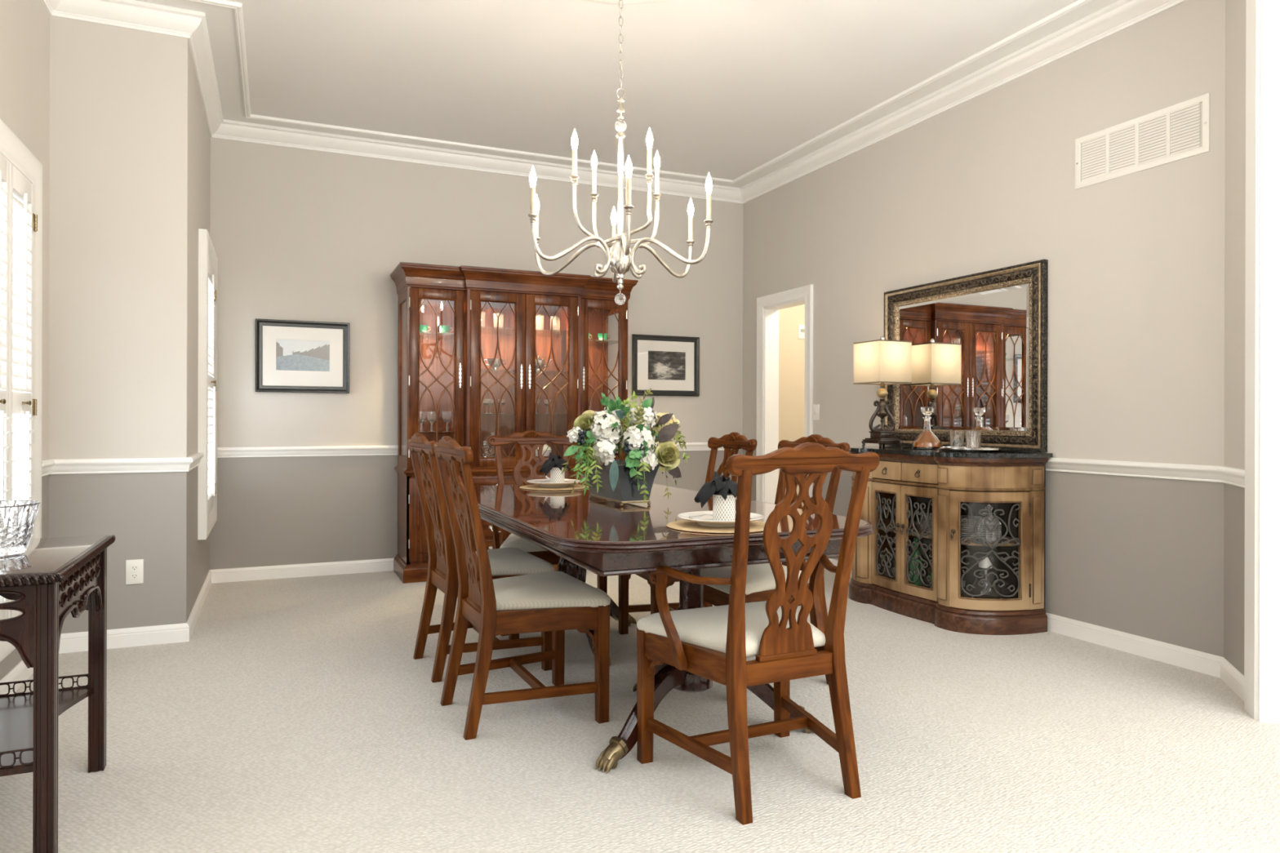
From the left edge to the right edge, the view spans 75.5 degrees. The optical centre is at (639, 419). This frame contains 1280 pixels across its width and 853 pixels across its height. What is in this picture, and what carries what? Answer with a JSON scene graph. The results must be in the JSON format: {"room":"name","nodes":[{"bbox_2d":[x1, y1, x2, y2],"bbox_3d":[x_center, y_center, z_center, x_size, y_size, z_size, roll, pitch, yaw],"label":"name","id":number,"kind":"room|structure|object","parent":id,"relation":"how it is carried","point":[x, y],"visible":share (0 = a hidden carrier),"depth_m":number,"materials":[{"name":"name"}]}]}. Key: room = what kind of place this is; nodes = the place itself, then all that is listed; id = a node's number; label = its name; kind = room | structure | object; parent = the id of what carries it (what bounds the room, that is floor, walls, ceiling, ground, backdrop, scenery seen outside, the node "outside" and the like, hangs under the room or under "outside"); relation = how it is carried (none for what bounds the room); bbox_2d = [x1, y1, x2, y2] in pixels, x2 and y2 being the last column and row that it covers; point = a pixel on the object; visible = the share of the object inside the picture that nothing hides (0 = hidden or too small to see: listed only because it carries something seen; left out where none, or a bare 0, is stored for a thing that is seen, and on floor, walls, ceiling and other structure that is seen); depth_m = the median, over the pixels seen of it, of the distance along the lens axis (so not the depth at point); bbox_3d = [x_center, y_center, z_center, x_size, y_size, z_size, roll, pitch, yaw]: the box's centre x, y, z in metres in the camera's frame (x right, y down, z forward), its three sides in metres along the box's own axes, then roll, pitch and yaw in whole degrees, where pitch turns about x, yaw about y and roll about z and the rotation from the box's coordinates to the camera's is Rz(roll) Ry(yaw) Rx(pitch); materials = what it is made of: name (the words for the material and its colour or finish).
{"room":"dining room","nodes":[
{"label":"dining room","id":0,"kind":"room"},
{"bbox_2d":[0,0,49,680],"bbox_3d":[-1.185,-0.446,0.153,0.120,3.085,8.038,0,0,-24],"label":"wall","id":1,"kind":"structure","parent":0,"point":[24,24],"depth_m":3.59,"materials":[{"name":"grey paint"}]},
{"bbox_2d":[0,118,42,662],"bbox_3d":[-2.278,-0.106,2.694,0.176,2.030,2.000,0,0,-24],"label":"window","id":2,"kind":"structure","parent":1,"relation":"in","point":[20,171],"depth_m":3.36,"materials":[{"name":"white paint"}]},
{"bbox_2d":[48,15,190,633],"bbox_3d":[-2.574,-0.449,3.998,0.686,3.085,0.120,0,0,-24],"label":"wall","id":3,"kind":"structure","parent":0,"point":[120,97],"depth_m":3.97,"materials":[{"name":"grey paint"}]},
{"bbox_2d":[41,452,204,476],"bbox_3d":[-2.568,0.222,4.168,0.596,0.070,0.900,0,0,-24],"label":"trim","id":4,"kind":"structure","parent":3,"relation":"attached to","point":[68,466],"depth_m":3.95,"materials":[{"name":"white paint"}]},
{"bbox_2d":[125,559,143,584],"bbox_3d":[-2.438,0.736,3.990,0.074,0.118,0.009,0,0,-24],"label":"power outlet","id":5,"kind":"object","parent":3,"relation":"attached to","point":[134,568],"visible":1,"depth_m":3.99,"materials":[{"name":"white plastic"}]},
{"bbox_2d":[130,573,138,578],"bbox_3d":[-2.437,0.755,3.988,0.034,0.024,0.003,0,0,-24],"label":"receptacle","id":6,"kind":"object","parent":5,"relation":"attached to","point":[133,575],"depth_m":3.99,"materials":[{"name":"white plastic"}]},
{"bbox_2d":[188,50,210,617],"bbox_3d":[-2.633,-0.449,4.832,0.120,3.085,1.452,0,0,-24],"label":"wall","id":7,"kind":"structure","parent":0,"point":[199,138],"depth_m":4.52,"materials":[{"name":"grey paint"}]},
{"bbox_2d":[197,228,217,540],"bbox_3d":[-2.708,-0.200,5.082,0.186,1.765,0.885,0,0,-24],"label":"window","id":8,"kind":"structure","parent":7,"relation":"in","point":[207,257],"depth_m":4.72,"materials":[{"name":"white paint"}]},
{"bbox_2d":[208,137,742,569],"bbox_3d":[-1.014,-0.445,6.406,4.354,3.085,0.120,0,0,-24],"label":"wall","id":9,"kind":"structure","parent":0,"point":[296,234],"depth_m":5.92,"materials":[{"name":"grey paint"}]},
{"bbox_2d":[0,558,394,694],"bbox_3d":[-1.170,1.052,1.962,3.698,0.089,10.599,0,0,2],"label":"baseboard","id":10,"kind":"structure","parent":9,"relation":"attached to","point":[69,642],"depth_m":4.36,"materials":[{"name":"white paint"}]},
{"bbox_2d":[255,318,349,393],"bbox_3d":[-2.336,-0.435,5.739,0.605,0.496,0.030,0,0,-24],"label":"framed photograph","id":11,"kind":"object","parent":9,"relation":"attached to","point":[291,356],"visible":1,"depth_m":5.74,"materials":[{"name":"black paint"}]},
{"bbox_2d":[217,445,397,457],"bbox_3d":[-2.305,0.223,5.755,1.228,0.070,0.030,0,0,-24],"label":"trim","id":12,"kind":"structure","parent":9,"relation":"attached to","point":[332,451],"depth_m":5.74,"materials":[{"name":"white paint"}]},
{"bbox_2d":[631,333,699,395],"bbox_3d":[0.218,-0.446,6.867,0.611,0.497,0.030,0,0,-24],"label":"framed photograph","id":13,"kind":"object","parent":9,"relation":"attached to","point":[668,365],"visible":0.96,"depth_m":6.87,"materials":[{"name":"black paint"}]},
{"bbox_2d":[617,442,724,452],"bbox_3d":[0.292,0.229,6.901,1.270,0.070,0.030,0,0,-24],"label":"trim","id":14,"kind":"structure","parent":9,"relation":"attached to","point":[690,446],"depth_m":6.97,"materials":[{"name":"white paint"}]},
{"bbox_2d":[0,562,1279,852],"bbox_3d":[1.196,1.128,2.607,6.500,0.050,10.600,0,0,-24],"label":"floor","id":15,"kind":"structure","parent":0,"point":[297,714],"depth_m":2.74,"materials":[{"name":"beige carpet"}]},
{"bbox_2d":[0,535,115,852],"bbox_3d":[-1.752,0.730,2.218,0.488,0.730,0.727,0,0,-24],"label":"console table","id":16,"kind":"object","parent":15,"relation":"on","point":[55,577],"visible":0.96,"depth_m":2.08,"materials":[{"name":"brown wood"}]},
{"bbox_2d":[0,500,40,556],"bbox_3d":[-1.752,0.296,2.233,0.218,0.135,0.218,0,0,43],"label":"crystal bowl","id":17,"kind":"object","parent":16,"relation":"on","point":[17,517],"visible":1,"depth_m":2.21,"materials":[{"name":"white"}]},
{"bbox_2d":[0,687,93,777],"bbox_3d":[-1.752,0.841,2.217,0.404,0.016,0.644,0,0,-24],"label":"shelf","id":18,"kind":"object","parent":16,"relation":"attached to","point":[16,709],"depth_m":2.27,"materials":[{"name":"brown wood"}]},
{"bbox_2d":[407,433,554,682],"bbox_3d":[-0.734,0.580,3.737,0.563,1.037,0.519,0,0,-27],"label":"chair","id":19,"kind":"object","parent":15,"relation":"on","point":[504,562],"visible":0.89,"depth_m":3.61,"materials":[{"name":"brown wood"}]},
{"bbox_2d":[390,262,638,583],"bbox_3d":[-0.902,0.027,6.053,1.726,2.142,0.568,0,0,-24],"label":"china cabinet","id":20,"kind":"object","parent":15,"relation":"on","point":[438,372],"visible":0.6,"depth_m":5.89,"materials":[{"name":"brown wood"}]},
{"bbox_2d":[418,411,426,431],"bbox_3d":[-1.528,0.017,5.775,0.078,0.145,0.078,0,0,-24],"label":"goblet","id":21,"kind":"object","parent":20,"relation":"on","point":[423,415],"visible":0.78,"depth_m":5.75,"materials":[{"name":"clear glass"}]},
{"bbox_2d":[402,332,454,340],"bbox_3d":[-1.469,-0.590,5.862,0.366,0.008,0.413,0,0,-24],"label":"glass shelf","id":22,"kind":"object","parent":20,"relation":"attached to","point":[423,335],"depth_m":5.86,"materials":[{"name":"white"}]},
{"bbox_2d":[404,431,454,433],"bbox_3d":[-1.470,0.093,5.862,0.366,0.008,0.413,0,0,-24],"label":"glass shelf","id":23,"kind":"object","parent":20,"relation":"attached to","point":[404,432],"depth_m":5.84,"materials":[{"name":"white"}]},
{"bbox_2d":[426,411,435,431],"bbox_3d":[-1.478,0.017,5.873,0.078,0.145,0.078,0,0,-24],"label":"goblet","id":24,"kind":"object","parent":20,"relation":"on","point":[431,415],"visible":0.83,"depth_m":5.84,"materials":[{"name":"clear glass"}]},
{"bbox_2d":[441,411,453,431],"bbox_3d":[-1.363,0.017,5.848,0.078,0.145,0.078,0,0,-24],"label":"goblet","id":25,"kind":"object","parent":20,"relation":"on","point":[446,416],"visible":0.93,"depth_m":5.82,"materials":[{"name":"clear glass"}]},
{"bbox_2d":[480,311,485,326],"bbox_3d":[-1.157,-0.712,5.992,0.076,0.126,0.076,0,0,-24],"label":"tumbler","id":26,"kind":"object","parent":20,"relation":"on","point":[483,313],"visible":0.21,"depth_m":5.97,"materials":[{"name":"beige glass"}]},
{"bbox_2d":[481,440,489,457],"bbox_3d":[-1.105,0.236,5.929,0.084,0.165,0.084,0,0,-24],"label":"candlestick","id":27,"kind":"object","parent":20,"relation":"on","point":[486,446],"visible":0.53,"depth_m":5.91,"materials":[{"name":"clear glass"}]},
{"bbox_2d":[483,398,491,413],"bbox_3d":[-1.110,-0.095,5.992,0.062,0.110,0.062,0,0,-24],"label":"wine glass","id":28,"kind":"object","parent":20,"relation":"on","point":[486,402],"visible":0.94,"depth_m":5.97,"materials":[{"name":"clear glass"}]},
{"bbox_2d":[488,432,497,457],"bbox_3d":[-1.073,0.207,6.031,0.084,0.223,0.084,0,0,-24],"label":"candlestick","id":29,"kind":"object","parent":20,"relation":"on","point":[492,455],"visible":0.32,"depth_m":6.01,"materials":[{"name":"clear glass"}]},
{"bbox_2d":[484,358,506,369],"bbox_3d":[-1.053,-0.395,6.006,0.127,0.088,0.112,0,0,17],"label":"sugar bowl","id":30,"kind":"object","parent":20,"relation":"on","point":[498,362],"visible":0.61,"depth_m":5.97,"materials":[{"name":"silver metal"}]},
{"bbox_2d":[493,313,503,327],"bbox_3d":[-1.037,-0.712,6.067,0.076,0.126,0.076,0,0,-24],"label":"tumbler","id":31,"kind":"object","parent":20,"relation":"on","point":[501,316],"visible":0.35,"depth_m":6.04,"materials":[{"name":"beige glass"}]},
{"bbox_2d":[480,326,568,337],"bbox_3d":[-0.915,-0.644,6.087,0.782,0.008,0.448,0,0,-24],"label":"glass shelf","id":32,"kind":"object","parent":20,"relation":"attached to","point":[486,331],"depth_m":6.10,"materials":[{"name":"white"}]},
{"bbox_2d":[480,368,568,375],"bbox_3d":[-0.916,-0.346,6.087,0.782,0.008,0.448,0,0,-24],"label":"glass shelf","id":33,"kind":"object","parent":20,"relation":"attached to","point":[495,372],"depth_m":6.07,"materials":[{"name":"white"}]},
{"bbox_2d":[480,413,568,415],"bbox_3d":[-0.917,-0.035,6.087,0.782,0.008,0.448,0,0,-24],"label":"glass shelf","id":34,"kind":"object","parent":20,"relation":"attached to","point":[481,414],"depth_m":6.23,"materials":[{"name":"white"}]},
{"bbox_2d":[535,315,543,328],"bbox_3d":[-0.755,-0.711,6.170,0.076,0.126,0.076,0,0,-24],"label":"tumbler","id":35,"kind":"object","parent":20,"relation":"on","point":[539,318],"visible":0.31,"depth_m":6.14,"materials":[{"name":"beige glass"}]},
{"bbox_2d":[535,355,551,370],"bbox_3d":[-0.753,-0.414,6.152,0.113,0.128,0.180,0,0,37],"label":"teapot","id":36,"kind":"object","parent":20,"relation":"on","point":[542,362],"visible":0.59,"depth_m":6.12,"materials":[{"name":"silver metal"}]},
{"bbox_2d":[535,444,551,456],"bbox_3d":[-0.745,0.234,6.143,0.180,0.175,0.180,0,0,-24],"label":"tureen","id":37,"kind":"object","parent":20,"relation":"on","point":[548,451],"visible":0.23,"depth_m":6.09,"materials":[{"name":"white ceramic"}]},
{"bbox_2d":[543,399,551,413],"bbox_3d":[-0.692,-0.094,6.198,0.062,0.110,0.062,0,0,-24],"label":"wine glass","id":38,"kind":"object","parent":20,"relation":"on","point":[545,401],"visible":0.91,"depth_m":6.18,"materials":[{"name":"clear glass"}]},
{"bbox_2d":[550,316,559,329],"bbox_3d":[-0.639,-0.711,6.243,0.076,0.126,0.076,0,0,-24],"label":"tumbler","id":39,"kind":"object","parent":20,"relation":"on","point":[556,321],"visible":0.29,"depth_m":6.21,"materials":[{"name":"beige glass"}]},
{"bbox_2d":[588,339,617,346],"bbox_3d":[-0.376,-0.587,6.345,0.366,0.008,0.413,0,0,-24],"label":"glass shelf","id":40,"kind":"object","parent":20,"relation":"attached to","point":[591,342],"depth_m":6.28,"materials":[{"name":"white"}]},
{"bbox_3d":[-1.380,-0.601,5.840,0.126,0.014,0.126,0,0,-24],"label":"saucer","id":41,"kind":"object","parent":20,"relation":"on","visible":0},
{"bbox_2d":[439,325,453,333],"bbox_3d":[-1.378,-0.630,5.840,0.082,0.058,0.082,0,0,21],"label":"teacup","id":42,"kind":"object","parent":41,"relation":"on","point":[442,328],"visible":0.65,"depth_m":5.81,"materials":[{"name":"green ceramic"}]},
{"bbox_3d":[-0.286,-0.598,6.345,0.126,0.014,0.126,0,0,-24],"label":"saucer","id":43,"kind":"object","parent":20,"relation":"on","visible":0},
{"bbox_2d":[597,333,609,339],"bbox_3d":[-0.284,-0.627,6.345,0.082,0.058,0.082,0,0,21],"label":"teacup","id":44,"kind":"object","parent":43,"relation":"on","point":[600,335],"visible":0.61,"depth_m":6.32,"materials":[{"name":"green ceramic"}]},
{"bbox_3d":[-1.529,-0.601,5.806,0.126,0.014,0.126,0,0,-24],"label":"saucer","id":45,"kind":"object","parent":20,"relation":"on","visible":0},
{"bbox_2d":[419,324,431,332],"bbox_3d":[-1.528,-0.630,5.807,0.082,0.058,0.082,0,0,21],"label":"teacup","id":46,"kind":"object","parent":45,"relation":"on","point":[423,328],"visible":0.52,"depth_m":5.78,"materials":[{"name":"green ceramic"}]},
{"bbox_2d":[433,435,610,740],"bbox_3d":[-0.462,0.580,3.119,0.563,1.037,0.519,0,0,-26],"label":"chair","id":47,"kind":"object","parent":15,"relation":"on","point":[557,602],"visible":1,"depth_m":2.99,"materials":[{"name":"brown wood"}]},
{"bbox_2d":[487,430,607,635],"bbox_3d":[-0.536,0.580,4.543,0.635,1.037,0.563,0,0,-21],"label":"armchair","id":48,"kind":"object","parent":15,"relation":"on","point":[524,439],"visible":0.3,"depth_m":4.70,"materials":[{"name":"brown wood"}]},
{"bbox_2d":[464,482,874,773],"bbox_3d":[-0.089,0.724,3.483,1.137,0.752,2.147,0,0,-24],"label":"dining table","id":49,"kind":"object","parent":15,"relation":"on","point":[602,537],"visible":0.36,"depth_m":2.77,"materials":[{"name":"brown wood"}]},
{"bbox_2d":[519,484,588,490],"bbox_3d":[-0.437,0.345,4.213,0.352,0.004,0.352,0,0,-24],"label":"placemat","id":50,"kind":"object","parent":49,"relation":"on","point":[571,486],"visible":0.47,"depth_m":4.14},
{"bbox_2d":[526,479,580,488],"bbox_3d":[-0.437,0.327,4.213,0.281,0.030,0.281,0,0,-24],"label":"dinner plate","id":51,"kind":"object","parent":50,"relation":"on","point":[541,482],"visible":0.88,"depth_m":4.14,"materials":[{"name":"white ceramic"}]},
{"bbox_2d":[545,466,564,483],"bbox_3d":[-0.434,0.285,4.225,0.100,0.094,0.075,0,0,-24],"label":"mug","id":52,"kind":"object","parent":51,"relation":"on","point":[555,473],"visible":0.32,"depth_m":4.20,"materials":[{"name":"white ceramic"}]},
{"bbox_2d":[539,453,570,475],"bbox_3d":[-0.430,0.229,4.229,0.132,0.118,0.140,0,0,18],"label":"napkin","id":53,"kind":"object","parent":52,"relation":"in","point":[557,460],"visible":0.92,"depth_m":4.18,"materials":[{"name":"black fabric"}]},
{"bbox_2d":[560,387,689,506],"bbox_3d":[-0.042,0.105,3.454,0.484,0.486,0.513,0,0,8],"label":"flower arrangement","id":54,"kind":"object","parent":49,"relation":"on","point":[630,480],"visible":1,"depth_m":3.31,"materials":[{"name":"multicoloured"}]},
{"bbox_2d":[666,520,765,533],"bbox_3d":[0.262,0.346,2.701,0.352,0.004,0.352,0,0,-24],"label":"placemat","id":55,"kind":"object","parent":49,"relation":"on","point":[682,525],"visible":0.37,"depth_m":2.63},
{"bbox_2d":[677,511,764,527],"bbox_3d":[0.262,0.329,2.701,0.281,0.030,0.281,0,0,-24],"label":"dinner plate","id":56,"kind":"object","parent":55,"relation":"on","point":[704,518],"visible":0.7,"depth_m":2.69,"materials":[{"name":"white ceramic"}]},
{"bbox_2d":[712,493,736,520],"bbox_3d":[0.288,0.287,2.724,0.100,0.094,0.075,0,0,-24],"label":"mug","id":57,"kind":"object","parent":56,"relation":"on","point":[722,509],"visible":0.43,"depth_m":2.69,"materials":[{"name":"white ceramic"}]},
{"bbox_2d":[693,471,737,508],"bbox_3d":[0.266,0.231,2.715,0.144,0.118,0.129,0,0,-35],"label":"napkin","id":58,"kind":"object","parent":57,"relation":"in","point":[722,485],"visible":0.88,"depth_m":2.69,"materials":[{"name":"black fabric"}]},
{"bbox_2d":[618,431,757,634],"bbox_3d":[0.230,0.582,4.117,0.563,1.037,0.519,0,0,-20],"label":"chair","id":59,"kind":"object","parent":15,"relation":"on","point":[734,442],"visible":0.32,"depth_m":4.23,"materials":[{"name":"brown wood"}]},
{"bbox_2d":[636,442,879,825],"bbox_3d":[0.361,0.582,2.550,0.635,1.037,0.563,0,0,-25],"label":"armchair","id":60,"kind":"object","parent":15,"relation":"on","point":[713,643],"visible":1,"depth_m":2.41,"materials":[{"name":"brown wood"}]},
{"bbox_2d":[703,434,849,684],"bbox_3d":[0.522,0.583,3.522,0.563,1.037,0.519,0,0,-23],"label":"chair","id":61,"kind":"object","parent":15,"relation":"on","point":[760,580],"visible":0.19,"depth_m":3.41,"materials":[{"name":"brown wood"}]},
{"bbox_2d":[848,445,1053,635],"bbox_3d":[1.665,0.639,4.780,0.489,0.930,1.268,0,0,-24],"label":"sideboard","id":62,"kind":"object","parent":15,"relation":"on","point":[907,483],"visible":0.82,"depth_m":4.39,"materials":[{"name":"brown wood"}]},
{"bbox_2d":[853,336,911,447],"bbox_3d":[1.526,-0.175,5.210,0.251,0.705,0.251,0,0,-24],"label":"table lamp","id":63,"kind":"object","parent":62,"relation":"on","point":[882,362],"visible":1,"depth_m":5.13,"materials":[{"name":"beige fabric"}]},
{"bbox_2d":[909,537,922,586],"bbox_3d":[1.623,0.839,4.860,0.074,0.292,0.074,0,0,-24],"label":"bottle","id":64,"kind":"object","parent":62,"relation":"on","point":[917,553],"visible":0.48,"depth_m":4.83,"materials":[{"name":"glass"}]},
{"bbox_2d":[911,406,942,449],"bbox_3d":[1.684,0.050,4.851,0.168,0.248,0.168,0,0,-24],"label":"decanter","id":65,"kind":"object","parent":62,"relation":"on","point":[926,439],"visible":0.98,"depth_m":4.82,"materials":[{"name":"clear glass"}]},
{"bbox_2d":[878,518,1017,546],"bbox_3d":[1.685,0.649,4.789,0.407,0.014,1.140,0,0,-24],"label":"shelf","id":66,"kind":"object","parent":62,"relation":"attached to","point":[919,533],"depth_m":4.56,"materials":[{"name":"brown wood"}]},
{"bbox_2d":[938,446,1001,452],"bbox_3d":[1.814,0.164,4.556,0.210,0.018,0.370,0,0,-32],"label":"serving tray","id":67,"kind":"object","parent":62,"relation":"on","point":[943,448],"visible":0.95,"depth_m":4.46,"materials":[{"name":"silver metal"}]},
{"bbox_2d":[949,431,964,448],"bbox_3d":[1.767,0.116,4.612,0.076,0.105,0.076,0,0,-24],"label":"tumbler","id":68,"kind":"object","parent":67,"relation":"on","point":[957,437],"visible":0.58,"depth_m":4.58,"materials":[{"name":"clear glass"}]},
{"bbox_2d":[966,431,981,448],"bbox_3d":[1.811,0.116,4.489,0.076,0.105,0.076,0,0,-24],"label":"tumbler","id":69,"kind":"object","parent":67,"relation":"on","point":[973,437],"visible":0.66,"depth_m":4.46,"materials":[{"name":"clear glass"}]},
{"bbox_2d":[969,556,1001,599],"bbox_3d":[1.848,0.860,4.424,0.156,0.252,0.156,0,0,-24],"label":"glass carafe","id":70,"kind":"object","parent":62,"relation":"on","point":[985,563],"visible":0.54,"depth_m":4.38,"materials":[{"name":"clear glass"}]},
{"bbox_2d":[977,503,1001,543],"bbox_3d":[1.826,0.542,4.327,0.120,0.200,0.120,0,0,-24],"label":"jar","id":71,"kind":"object","parent":62,"relation":"on","point":[991,537],"visible":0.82,"depth_m":4.28,"materials":[{"name":"white"}]},
{"bbox_3d":[1.793,0.634,4.476,0.212,0.016,0.212,0,0,-24],"label":"plate","id":72,"kind":"object","parent":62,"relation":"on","visible":0},
{"bbox_2d":[960,533,977,537],"bbox_3d":[1.793,0.623,4.476,0.212,0.016,0.212,0,0,-24],"label":"plate","id":73,"kind":"object","parent":72,"relation":"on","point":[962,535],"visible":0.27,"depth_m":4.40,"materials":[{"name":"white"}]},
{"bbox_2d":[960,532,976,535],"bbox_3d":[1.793,0.613,4.476,0.212,0.016,0.212,0,0,-24],"label":"plate","id":74,"kind":"object","parent":73,"relation":"on","point":[962,533],"visible":0.2,"depth_m":4.41,"materials":[{"name":"white"}]},
{"bbox_2d":[960,529,975,533],"bbox_3d":[1.793,0.602,4.476,0.212,0.016,0.212,0,0,-24],"label":"plate","id":75,"kind":"object","parent":74,"relation":"on","point":[964,531],"visible":0.15,"depth_m":4.41,"materials":[{"name":"white ceramic"}]},
{"bbox_2d":[960,528,977,531],"bbox_3d":[1.793,0.592,4.476,0.212,0.016,0.212,0,0,-24],"label":"plate","id":76,"kind":"object","parent":75,"relation":"on","point":[962,529],"visible":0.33,"depth_m":4.41,"materials":[{"name":"white ceramic"}]},
{"bbox_2d":[960,526,977,529],"bbox_3d":[1.793,0.581,4.476,0.212,0.016,0.212,0,0,-24],"label":"plate","id":77,"kind":"object","parent":76,"relation":"on","point":[963,527],"visible":0.24,"depth_m":4.41,"materials":[{"name":"white ceramic"}]},
{"bbox_3d":[1.793,0.571,4.476,0.212,0.016,0.212,0,0,-24],"label":"plate","id":78,"kind":"object","parent":77,"relation":"on","visible":0},
{"bbox_2d":[960,522,977,525],"bbox_3d":[1.793,0.560,4.476,0.212,0.016,0.212,0,0,-24],"label":"plate","id":79,"kind":"object","parent":78,"relation":"on","point":[969,524],"visible":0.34,"depth_m":4.42,"materials":[{"name":"white ceramic"}]},
{"bbox_2d":[960,520,977,523],"bbox_3d":[1.793,0.550,4.476,0.212,0.016,0.212,0,0,-24],"label":"plate","id":80,"kind":"object","parent":79,"relation":"on","point":[964,522],"visible":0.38,"depth_m":4.40,"materials":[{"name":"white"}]},
{"bbox_2d":[960,515,982,521],"bbox_3d":[1.793,0.539,4.476,0.212,0.016,0.212,0,0,-24],"label":"bowl","id":81,"kind":"object","parent":80,"relation":"on","point":[976,518],"visible":0.44,"depth_m":4.53,"materials":[{"name":"white"}]},
{"bbox_2d":[226,0,1077,180],"bbox_3d":[1.205,-2.012,2.607,6.500,0.060,10.600,0,0,-24],"label":"ceiling","id":82,"kind":"structure","parent":0,"point":[724,89],"depth_m":4.62,"materials":[{"name":"white paint"}]},
{"bbox_2d":[587,0,665,4],"bbox_3d":[-0.068,-1.968,3.433,1.000,0.035,1.000,0,0,-24],"label":"ceiling medallion","id":83,"kind":"object","parent":82,"relation":"attached to","point":[615,2],"visible":0.96,"depth_m":3.90,"materials":[{"name":"white paint"}]},
{"bbox_2d":[528,0,713,305],"bbox_3d":[-0.095,-1.229,3.405,0.801,1.512,0.740,0,0,-24],"label":"chandelier","id":84,"kind":"object","parent":83,"relation":"hanging from","point":[620,258],"visible":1,"depth_m":3.38,"materials":[{"name":"silver metal"}]},
{"bbox_2d":[136,0,1118,187],"bbox_3d":[0.690,-1.982,1.855,4.539,0.003,9.440,0,0,-24],"label":"trim","id":85,"kind":"structure","parent":82,"relation":"attached to","point":[220,20],"depth_m":4.87,"materials":[{"name":"white paint"}]},
{"bbox_2d":[778,304,804,506],"bbox_3d":[1.550,-0.439,7.800,1.464,3.085,0.120,0,0,-24],"label":"wall","id":86,"kind":"structure","parent":0,"point":[791,348],"depth_m":7.67,"materials":[{"name":"beige paint"}]},
{"bbox_2d":[798,324,804,338],"bbox_3d":[1.515,-0.818,7.714,0.085,0.130,0.008,0,0,-24],"label":"thermostat","id":87,"kind":"object","parent":86,"relation":"attached to","point":[801,327],"visible":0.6,"depth_m":7.71,"materials":[{"name":"white plastic"}]},
{"bbox_2d":[742,0,1225,657],"bbox_3d":[1.751,-0.438,5.384,0.120,3.085,3.983,0,0,-24],"label":"wall","id":88,"kind":"structure","parent":0,"point":[1135,328],"depth_m":4.16,"materials":[{"name":"grey paint"}]},
{"bbox_2d":[41,0,1186,204],"bbox_3d":[0.676,-1.928,1.887,4.679,0.110,9.510,0,0,-24],"label":"trim","id":89,"kind":"structure","parent":88,"relation":"attached to","point":[1120,15],"depth_m":5.20,"materials":[{"name":"white paint"}]},
{"bbox_2d":[755,284,813,562],"bbox_3d":[1.139,0.042,6.588,0.024,2.122,0.767,0,0,-24],"label":"trim","id":90,"kind":"structure","parent":88,"relation":"attached to","point":[806,292],"depth_m":6.57,"materials":[{"name":"white paint"}]},
{"bbox_2d":[764,298,804,504],"bbox_3d":[1.208,0.088,6.619,0.134,2.031,0.585,0,0,-24],"label":"trim","id":91,"kind":"structure","parent":88,"relation":"attached to","point":[771,313],"depth_m":6.87,"materials":[{"name":"white paint"}]},
{"bbox_2d":[813,404,819,420],"bbox_3d":[1.315,-0.054,6.194,0.022,0.118,0.074,0,0,-24],"label":"light switch","id":92,"kind":"object","parent":88,"relation":"attached to","point":[816,406],"visible":1,"depth_m":6.19,"materials":[{"name":"white plastic"}]},
{"bbox_2d":[883,259,1048,451],"bbox_3d":[1.871,-0.336,4.904,0.043,1.009,1.242,0,0,-24],"label":"wall mirror","id":93,"kind":"object","parent":88,"relation":"attached to","point":[979,340],"visible":0.79,"depth_m":4.76,"materials":[{"name":"gold metal"}]},
{"bbox_2d":[897,283,1028,431],"bbox_3d":[1.885,-0.336,4.910,0.006,0.801,1.034,0,0,-24],"label":"mirror glass","id":94,"kind":"object","parent":93,"relation":"attached to","point":[970,347],"depth_m":4.83,"materials":[{"name":"silver metal"}]},
{"bbox_2d":[824,558,1244,701],"bbox_3d":[1.951,1.061,4.713,0.306,0.089,3.295,0,0,-18],"label":"baseboard","id":95,"kind":"structure","parent":88,"relation":"attached to","point":[1207,664],"depth_m":3.81,"materials":[{"name":"white paint"}]},
{"bbox_2d":[1075,92,1209,189],"bbox_3d":[2.341,-1.294,3.896,0.008,0.254,0.660,0,0,-24],"label":"air vent","id":96,"kind":"object","parent":88,"relation":"in","point":[1180,131],"visible":1,"depth_m":3.86,"materials":[{"name":"white plastic"}]},
{"bbox_2d":[1044,457,1244,488],"bbox_3d":[1.821,0.233,4.694,0.306,0.070,3.233,0,0,-24],"label":"trim","id":97,"kind":"structure","parent":88,"relation":"attached to","point":[1228,475],"depth_m":3.81,"materials":[{"name":"white paint"}]},
{"bbox_2d":[1223,0,1245,675],"bbox_3d":[2.475,-0.436,3.307,0.120,3.085,0.450,0,0,21],"label":"wall","id":98,"kind":"structure","parent":0,"point":[1235,10],"depth_m":3.41,"materials":[{"name":"grey paint"}]},
{"bbox_2d":[190,0,1092,183],"bbox_3d":[0.719,-1.974,1.789,4.251,0.019,9.296,0,0,-24],"label":"trim","id":99,"kind":"structure","parent":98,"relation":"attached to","point":[237,6],"depth_m":5.32,"materials":[{"name":"white paint"}]},
{"bbox_2d":[1244,0,1279,724],"bbox_3d":[2.382,-0.436,3.067,0.200,3.085,0.155,0,0,21],"label":"trim","id":100,"kind":"structure","parent":98,"relation":"attached to","point":[1262,281],"depth_m":3.02,"materials":[{"name":"white paint"}]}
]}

